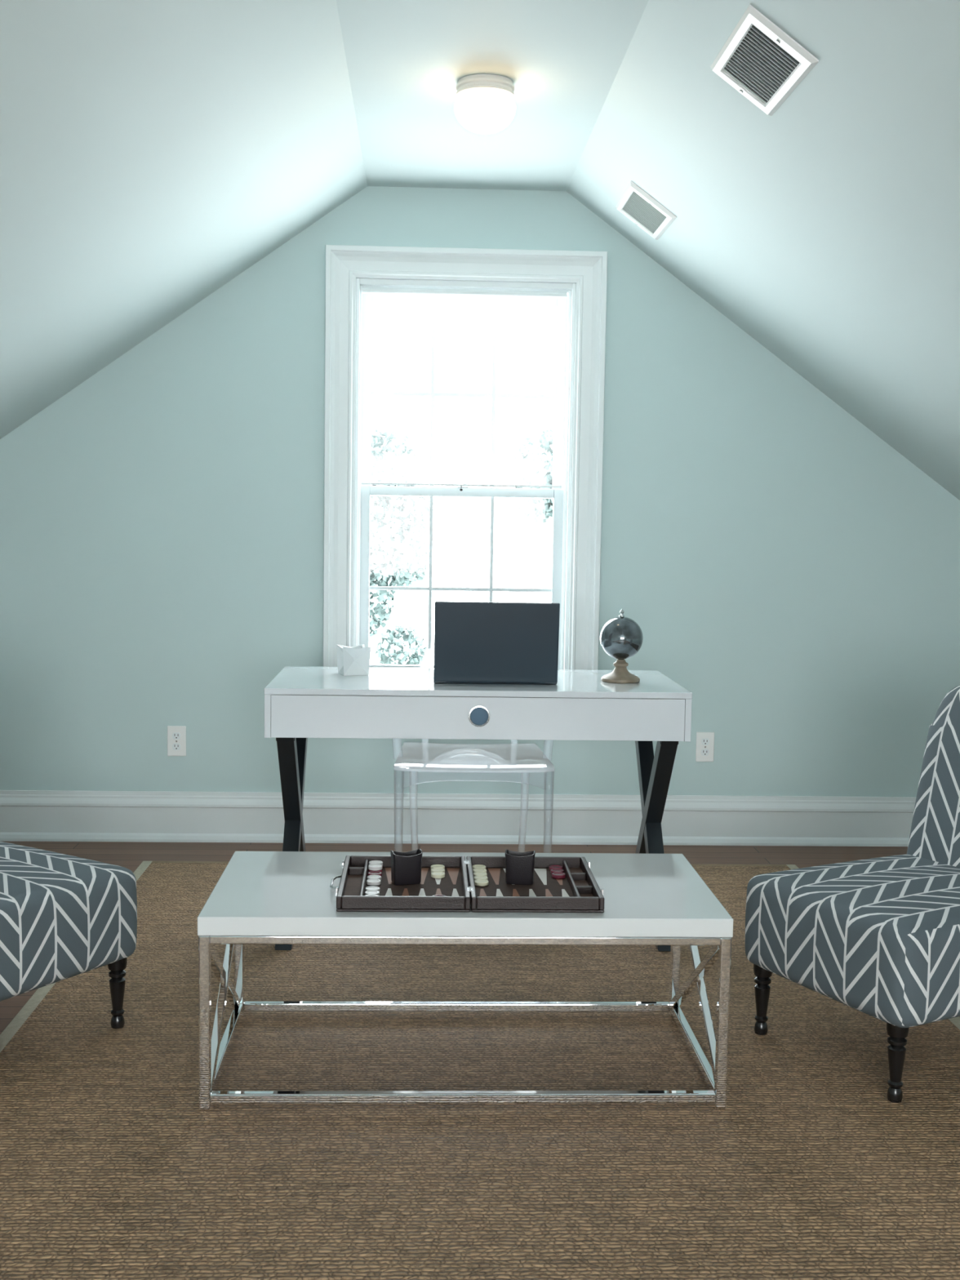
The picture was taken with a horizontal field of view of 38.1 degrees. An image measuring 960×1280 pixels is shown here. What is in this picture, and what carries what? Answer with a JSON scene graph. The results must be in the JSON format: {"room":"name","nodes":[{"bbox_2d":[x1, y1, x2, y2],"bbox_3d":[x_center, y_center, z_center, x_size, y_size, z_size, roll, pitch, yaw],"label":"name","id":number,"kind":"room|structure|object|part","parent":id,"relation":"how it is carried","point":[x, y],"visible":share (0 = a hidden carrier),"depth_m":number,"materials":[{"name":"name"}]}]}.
{"room":"home office","nodes":[
{"label":"home office","id":0,"kind":"room"},
{"bbox_2d":[0,186,959,796],"bbox_3d":[-0.093,-0.458,5.381,5.250,2.490,0.140,1,5,-2],"label":"wall","id":1,"kind":"structure","parent":0,"point":[773,557],"depth_m":5.32,"materials":[{"name":"paint"}]},
{"bbox_2d":[167,725,186,755],"bbox_3d":[-1.165,0.389,5.335,0.071,0.117,0.010,1,5,-2],"label":"wall outlet","id":2,"kind":"object","parent":1,"relation":"attached to","point":[176,735],"visible":1,"depth_m":5.33,"materials":[{"name":"white plastic"}]},
{"bbox_2d":[172,732,181,739],"bbox_3d":[-1.165,0.368,5.330,0.033,0.027,0.003,1,5,-2],"label":"socket","id":3,"kind":"object","parent":2,"relation":"attached to","point":[175,735],"depth_m":5.33,"materials":[{"name":"white plastic"}]},
{"bbox_2d":[172,742,181,750],"bbox_3d":[-1.166,0.410,5.334,0.033,0.027,0.003,1,5,-2],"label":"socket","id":4,"kind":"object","parent":2,"relation":"attached to","point":[175,746],"depth_m":5.33,"materials":[{"name":"white plastic"}]},
{"bbox_2d":[0,790,915,846],"bbox_3d":[-0.108,0.694,5.395,5.250,0.192,0.030,1,5,-2],"label":"baseboard","id":5,"kind":"structure","parent":1,"relation":"attached to","point":[25,815],"depth_m":5.39,"materials":[{"name":"white wood"}]},
{"bbox_2d":[323,244,607,670],"bbox_3d":[-0.065,-0.586,5.349,1.054,1.776,0.183,1,5,-2],"label":"window","id":6,"kind":"structure","parent":1,"relation":"in","point":[348,393],"depth_m":5.29,"materials":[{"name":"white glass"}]},
{"bbox_3d":[-0.075,-0.210,5.395,0.792,0.762,0.033,1,5,-2],"label":"sash","id":7,"kind":"part","parent":6,"relation":"part of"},
{"bbox_2d":[360,287,567,491],"bbox_3d":[-0.064,-0.948,5.288,0.775,0.760,0.024,1,5,-2],"label":"roller shade","id":8,"kind":"object","parent":6,"relation":"attached to","point":[394,291],"visible":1,"depth_m":5.25,"materials":[{"name":"fabric"}]},
{"bbox_3d":[-0.065,-0.945,5.372,0.792,0.780,0.033,1,5,-2],"label":"sash","id":9,"kind":"part","parent":6,"relation":"part of","materials":[{"name":"glass"}]},
{"bbox_2d":[695,732,714,761],"bbox_3d":[0.878,0.417,5.421,0.071,0.117,0.010,1,5,-2],"label":"wall outlet","id":10,"kind":"object","parent":1,"relation":"attached to","point":[704,749],"visible":1,"depth_m":5.42,"materials":[{"name":"white plastic"}]},
{"bbox_2d":[701,737,709,745],"bbox_3d":[0.879,0.397,5.416,0.033,0.027,0.003,1,5,-2],"label":"socket","id":11,"kind":"object","parent":10,"relation":"attached to","point":[704,741],"depth_m":5.41,"materials":[{"name":"white plastic"}]},
{"bbox_2d":[701,748,709,755],"bbox_3d":[0.878,0.439,5.419,0.033,0.027,0.003,1,5,-2],"label":"socket","id":12,"kind":"object","parent":10,"relation":"attached to","point":[704,752],"depth_m":5.42,"materials":[{"name":"white plastic"}]},
{"bbox_2d":[0,0,959,500],"bbox_3d":[0.072,-0.576,1.435,5.450,1.816,7.990,1,5,-2],"label":"ceiling","id":13,"kind":"structure","parent":0,"point":[153,153],"depth_m":3.76,"materials":[{"name":"paint"}]},
{"bbox_2d":[453,74,515,133],"bbox_3d":[0.014,-1.514,3.948,0.176,0.138,0.176,1,5,-2],"label":"ceiling light","id":14,"kind":"object","parent":13,"relation":"attached to","point":[485,104],"visible":1,"depth_m":3.88,"materials":[{"name":"white glass"}]},
{"bbox_2d":[615,181,676,239],"bbox_3d":[0.568,-1.476,4.783,0.157,0.116,0.365,1,5,-2],"label":"ceiling vent","id":15,"kind":"object","parent":13,"relation":"in","point":[637,206],"visible":1,"depth_m":4.76,"materials":[{"name":"white plastic"}]},
{"bbox_2d":[710,4,818,115],"bbox_3d":[0.648,-1.327,3.199,0.157,0.116,0.405,1,5,-2],"label":"ceiling vent","id":16,"kind":"object","parent":13,"relation":"in","point":[761,61],"visible":1,"depth_m":3.17,"materials":[{"name":"white plastic"}]},
{"bbox_2d":[0,840,959,1034],"bbox_3d":[0.045,1.170,1.585,5.450,0.100,7.990,1,5,-2],"label":"floor","id":17,"kind":"structure","parent":0,"point":[128,855],"depth_m":5.28,"materials":[{"name":"brown carpet"}]},
{"bbox_2d":[0,861,959,1279],"bbox_3d":[0.046,0.974,3.253,2.385,0.004,3.665,1,5,-2],"label":"area rug","id":18,"kind":"object","parent":17,"relation":"on","point":[112,1167],"visible":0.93,"depth_m":2.86,"materials":[{"name":"brown carpet"}]},
{"bbox_2d":[0,841,137,1028],"bbox_3d":[-1.262,0.511,3.336,0.712,0.863,0.544,4,6,32],"label":"slipper chair","id":19,"kind":"object","parent":18,"relation":"on","point":[63,916],"visible":1,"depth_m":3.22,"materials":[{"name":"fabric"}]},
{"bbox_3d":[-0.883,0.854,3.384,0.047,0.183,0.047,4,6,32],"label":"leg","id":20,"kind":"part","parent":19,"relation":"part of","materials":[{"name":"black wood"}]},
{"bbox_2d":[197,851,733,1110],"bbox_3d":[-0.041,0.765,3.214,1.124,0.416,0.579,1,5,-2],"label":"coffee table","id":21,"kind":"object","parent":18,"relation":"on","point":[260,897],"visible":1,"depth_m":2.96,"materials":[{"name":"white paint"}]},
{"bbox_3d":[-0.578,0.802,2.918,0.023,0.376,0.023,1,5,-2],"label":"leg","id":22,"kind":"part","parent":21,"relation":"part of","materials":[{"name":"silver metal"}]},
{"bbox_3d":[-0.600,0.754,3.468,0.023,0.376,0.023,1,5,-2],"label":"leg","id":23,"kind":"part","parent":21,"relation":"part of","materials":[{"name":"silver metal"}]},
{"bbox_3d":[-0.044,0.949,3.230,1.117,0.022,0.572,1,5,-2],"label":"rail","id":24,"kind":"part","parent":21,"relation":"part of","materials":[{"name":"silver metal"}]},
{"bbox_3d":[-0.038,0.607,3.201,1.120,0.018,0.575,1,5,-2],"label":"rail","id":25,"kind":"part","parent":21,"relation":"part of","materials":[{"name":"silver metal"}]},
{"bbox_2d":[329,855,604,912],"bbox_3d":[-0.036,0.545,3.130,0.598,0.036,0.366,1,5,-2],"label":"case","id":26,"kind":"object","parent":21,"relation":"on","point":[579,891],"visible":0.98,"depth_m":3.09,"materials":[{"name":"brown wood"}]},
{"bbox_3d":[-0.323,0.544,3.116,0.024,0.010,0.106,1,5,-2],"label":"handle","id":27,"kind":"part","parent":26,"relation":"part of","materials":[{"name":"metal"}]},
{"bbox_2d":[364,889,379,895],"bbox_3d":[-0.236,0.555,3.038,0.033,0.008,0.033,1,5,-2],"label":"checker","id":28,"kind":"object","parent":26,"relation":"in","point":[367,892],"visible":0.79,"depth_m":3.04,"materials":[{"name":"white plastic"}]},
{"bbox_2d":[364,886,380,891],"bbox_3d":[-0.237,0.553,3.071,0.033,0.008,0.033,1,5,-2],"label":"checker","id":29,"kind":"object","parent":26,"relation":"in","point":[368,888],"visible":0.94,"depth_m":3.07,"materials":[{"name":"white plastic"}]},
{"bbox_2d":[366,878,381,885],"bbox_3d":[-0.240,0.547,3.136,0.033,0.008,0.033,1,5,-2],"label":"checker","id":30,"kind":"object","parent":26,"relation":"in","point":[372,882],"visible":1,"depth_m":3.13,"materials":[{"name":"white plastic"}]},
{"bbox_2d":[367,875,381,879],"bbox_3d":[-0.241,0.544,3.170,0.033,0.008,0.033,1,5,-2],"label":"checker","id":31,"kind":"object","parent":26,"relation":"in","point":[378,877],"visible":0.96,"depth_m":3.17,"materials":[{"name":"white plastic"}]},
{"bbox_2d":[367,871,382,876],"bbox_3d":[-0.243,0.541,3.204,0.033,0.008,0.033,1,5,-2],"label":"checker","id":32,"kind":"object","parent":26,"relation":"in","point":[371,873],"visible":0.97,"depth_m":3.20,"materials":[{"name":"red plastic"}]},
{"bbox_2d":[390,848,422,884],"bbox_3d":[-0.167,0.513,3.152,0.068,0.075,0.043,-1,5,-16],"label":"cup","id":33,"kind":"object","parent":26,"relation":"in","point":[406,867],"visible":1,"depth_m":3.13,"materials":[{"name":"black leather"}]},
{"bbox_2d":[431,871,444,878],"bbox_3d":[-0.097,0.543,3.210,0.033,0.008,0.033,1,5,-2],"label":"checker","id":34,"kind":"object","parent":26,"relation":"in","point":[437,874],"visible":1,"depth_m":3.20,"materials":[{"name":"beige plastic"}]},
{"bbox_2d":[431,867,444,872],"bbox_3d":[-0.098,0.540,3.243,0.033,0.008,0.033,1,5,-2],"label":"checker","id":35,"kind":"object","parent":26,"relation":"in","point":[434,869],"visible":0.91,"depth_m":3.24,"materials":[{"name":"beige plastic"}]},
{"bbox_2d":[431,864,444,869],"bbox_3d":[-0.100,0.537,3.277,0.033,0.008,0.033,1,5,-2],"label":"checker","id":36,"kind":"object","parent":26,"relation":"in","point":[433,866],"visible":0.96,"depth_m":3.28,"materials":[{"name":"beige plastic"}]},
{"bbox_2d":[472,864,485,869],"bbox_3d":[-0.002,0.538,3.281,0.033,0.008,0.033,1,5,-2],"label":"checker","id":37,"kind":"object","parent":26,"relation":"in","point":[475,866],"visible":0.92,"depth_m":3.28,"materials":[{"name":"beige plastic"}]},
{"bbox_2d":[472,867,486,872],"bbox_3d":[-0.001,0.541,3.247,0.033,0.008,0.033,1,5,-2],"label":"checker","id":38,"kind":"object","parent":26,"relation":"in","point":[477,869],"visible":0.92,"depth_m":3.24,"materials":[{"name":"beige plastic"}]},
{"bbox_2d":[473,871,487,876],"bbox_3d":[0.000,0.544,3.214,0.033,0.008,0.033,1,5,-2],"label":"checker","id":39,"kind":"object","parent":26,"relation":"in","point":[476,873],"visible":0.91,"depth_m":3.21,"materials":[{"name":"beige plastic"}]},
{"bbox_2d":[473,875,488,880],"bbox_3d":[0.002,0.547,3.180,0.033,0.008,0.033,1,5,-2],"label":"checker","id":40,"kind":"object","parent":26,"relation":"in","point":[478,877],"visible":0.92,"depth_m":3.18,"materials":[{"name":"beige plastic"}]},
{"bbox_2d":[474,879,488,886],"bbox_3d":[0.003,0.550,3.146,0.033,0.008,0.033,1,5,-2],"label":"checker","id":41,"kind":"object","parent":26,"relation":"in","point":[480,882],"visible":0.95,"depth_m":3.14,"materials":[{"name":"beige plastic"}]},
{"bbox_2d":[505,848,535,884],"bbox_3d":[0.091,0.516,3.167,0.068,0.075,0.043,1,5,6],"label":"cup","id":42,"kind":"object","parent":26,"relation":"in","point":[519,866],"visible":1,"depth_m":3.15,"materials":[{"name":"black leather"}]},
{"bbox_2d":[548,864,563,870],"bbox_3d":[0.180,0.540,3.289,0.033,0.008,0.033,1,5,-2],"label":"checker","id":43,"kind":"object","parent":26,"relation":"in","point":[554,866],"visible":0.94,"depth_m":3.29,"materials":[{"name":"red plastic"}]},
{"bbox_2d":[550,868,564,874],"bbox_3d":[0.181,0.543,3.255,0.033,0.008,0.033,1,5,-2],"label":"checker","id":44,"kind":"object","parent":26,"relation":"in","point":[553,870],"visible":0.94,"depth_m":3.25,"materials":[{"name":"red plastic"}]},
{"bbox_2d":[551,871,565,879],"bbox_3d":[0.182,0.546,3.221,0.033,0.008,0.033,1,5,-2],"label":"checker","id":45,"kind":"object","parent":26,"relation":"in","point":[557,875],"visible":1,"depth_m":3.21,"materials":[{"name":"red plastic"}]},
{"bbox_3d":[-0.244,0.538,3.237,0.033,0.008,0.033,1,5,-2],"label":"checker","id":46,"kind":"object","parent":26,"relation":"in","visible":0},
{"bbox_2d":[368,863,382,871],"bbox_3d":[-0.244,0.530,3.236,0.033,0.008,0.033,1,5,-2],"label":"checker","id":47,"kind":"object","parent":46,"relation":"on","point":[375,867],"visible":1,"depth_m":3.23,"materials":[{"name":"white plastic"}]},
{"bbox_3d":[-0.245,0.535,3.271,0.033,0.008,0.033,1,5,-2],"label":"checker","id":48,"kind":"object","parent":26,"relation":"in","visible":0},
{"bbox_2d":[368,860,382,865],"bbox_3d":[-0.245,0.527,3.270,0.033,0.008,0.033,1,5,-2],"label":"checker","id":49,"kind":"object","parent":48,"relation":"on","point":[379,862],"visible":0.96,"depth_m":3.27,"materials":[{"name":"white plastic"}]},
{"bbox_3d":[0.496,0.768,3.513,0.023,0.376,0.023,1,5,-2],"label":"leg","id":50,"kind":"part","parent":21,"relation":"part of","materials":[{"name":"silver metal"}]},
{"bbox_3d":[0.518,0.815,2.964,0.023,0.376,0.023,1,5,-2],"label":"leg","id":51,"kind":"part","parent":21,"relation":"part of","materials":[{"name":"silver metal"}]},
{"bbox_2d":[391,643,555,852],"bbox_3d":[-0.029,0.409,4.785,0.566,0.856,0.548,1,5,-2],"label":"armchair","id":52,"kind":"object","parent":18,"relation":"on","point":[412,756],"visible":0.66,"depth_m":4.65,"materials":[{"name":"clear plastic"}]},
{"bbox_3d":[-0.267,0.637,4.540,0.034,0.434,0.034,1,5,-2],"label":"leg","id":53,"kind":"part","parent":52,"relation":"part of","materials":[{"name":"clear plastic"}]},
{"bbox_3d":[-0.238,0.600,4.990,0.033,0.435,0.044,2,5,13],"label":"leg","id":54,"kind":"part","parent":52,"relation":"part of","materials":[{"name":"clear plastic"}]},
{"bbox_3d":[-0.027,0.401,4.755,0.527,0.026,0.490,1,5,-2],"label":"seat","id":55,"kind":"part","parent":52,"relation":"part of","materials":[{"name":"clear plastic"}]},
{"bbox_3d":[0.158,0.604,5.006,0.033,0.435,0.044,-1,5,-17],"label":"leg","id":56,"kind":"part","parent":52,"relation":"part of","materials":[{"name":"clear plastic"}]},
{"bbox_3d":[0.211,0.272,4.844,0.067,0.246,0.369,0,5,-12],"label":"armrest","id":57,"kind":"part","parent":52,"relation":"part of","materials":[{"name":"clear plastic"}]},
{"bbox_3d":[0.223,0.643,4.560,0.034,0.434,0.034,1,5,-2],"label":"leg","id":58,"kind":"part","parent":52,"relation":"part of","materials":[{"name":"clear plastic"}]},
{"bbox_2d":[263,666,692,951],"bbox_3d":[-0.019,0.499,4.312,1.233,0.759,0.619,1,5,-2],"label":"writing desk","id":59,"kind":"object","parent":18,"relation":"on","point":[301,704],"visible":0.9,"depth_m":4.01,"materials":[{"name":"white paint"}]},
{"bbox_2d":[336,644,370,675],"bbox_3d":[-0.397,0.062,4.364,0.090,0.090,0.090,-1,5,-18],"label":"candle holder","id":60,"kind":"object","parent":59,"relation":"on","point":[353,660],"visible":1,"depth_m":4.34,"materials":[{"name":"white ceramic"}]},
{"bbox_3d":[-0.003,0.225,4.010,1.193,0.123,0.019,1,5,-2],"label":"drawer","id":61,"kind":"part","parent":59,"relation":"part of","materials":[{"name":"white paint"}]},
{"bbox_3d":[-0.002,0.219,3.997,0.063,0.063,0.005,1,5,-2],"label":"drawer pull","id":62,"kind":"part","parent":59,"relation":"part of","materials":[{"name":"metal"}]},
{"bbox_2d":[433,601,559,684],"bbox_3d":[0.044,-0.001,4.254,0.370,0.246,0.284,1,5,-2],"label":"laptop","id":63,"kind":"object","parent":59,"relation":"on","point":[475,642],"visible":1,"depth_m":4.13,"materials":[{"name":"black plastic"}]},
{"bbox_2d":[600,608,643,683],"bbox_3d":[0.435,0.015,4.276,0.132,0.224,0.137,1,5,-2],"label":"globe","id":64,"kind":"object","parent":59,"relation":"on","point":[621,637],"visible":1,"depth_m":4.23,"materials":[{"name":"grey glass"}]},
{"bbox_3d":[0.433,0.093,4.280,0.120,0.068,0.120,1,5,-2],"label":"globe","id":65,"kind":"part","parent":64,"relation":"part of","materials":[{"name":"beige wood"}]},
{"bbox_2d":[745,684,959,1102],"bbox_3d":[1.080,0.547,3.337,0.712,0.863,0.544,-2,6,-29],"label":"slipper chair","id":66,"kind":"object","parent":18,"relation":"on","point":[879,938],"visible":1,"depth_m":3.19,"materials":[{"name":"fabric"}]},
{"bbox_3d":[0.693,0.876,3.409,0.047,0.183,0.047,-2,6,-29],"label":"leg","id":67,"kind":"part","parent":66,"relation":"part of","materials":[{"name":"black wood"}]},
{"bbox_3d":[1.017,0.691,3.316,0.574,0.242,0.544,-2,6,-29],"label":"seat","id":68,"kind":"part","parent":66,"relation":"part of","materials":[{"name":"fabric"}]},
{"bbox_3d":[0.906,0.913,3.022,0.047,0.183,0.047,-2,6,-29],"label":"leg","id":69,"kind":"part","parent":66,"relation":"part of","materials":[{"name":"black wood"}]},
{"bbox_3d":[1.302,0.439,3.449,0.211,0.660,0.511,-2,6,-29],"label":"backrest","id":70,"kind":"part","parent":66,"relation":"part of","materials":[{"name":"fabric"}]},
{"label":"outside","id":71,"kind":"structure","parent":0,"visible":0},
{"bbox_3d":[-0.380,2.869,20.323,11.000,0.100,6.000,1,5,-2],"label":"ground","id":72,"kind":"structure","parent":71,"visible":0},
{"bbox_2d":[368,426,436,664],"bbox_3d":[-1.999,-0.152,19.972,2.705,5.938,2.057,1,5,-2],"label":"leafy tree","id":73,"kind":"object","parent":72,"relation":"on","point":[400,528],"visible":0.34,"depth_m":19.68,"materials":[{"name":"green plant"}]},
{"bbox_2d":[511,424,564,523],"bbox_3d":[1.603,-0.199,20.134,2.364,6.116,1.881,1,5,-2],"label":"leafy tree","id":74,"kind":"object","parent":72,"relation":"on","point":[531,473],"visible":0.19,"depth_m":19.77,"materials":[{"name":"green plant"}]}
]}

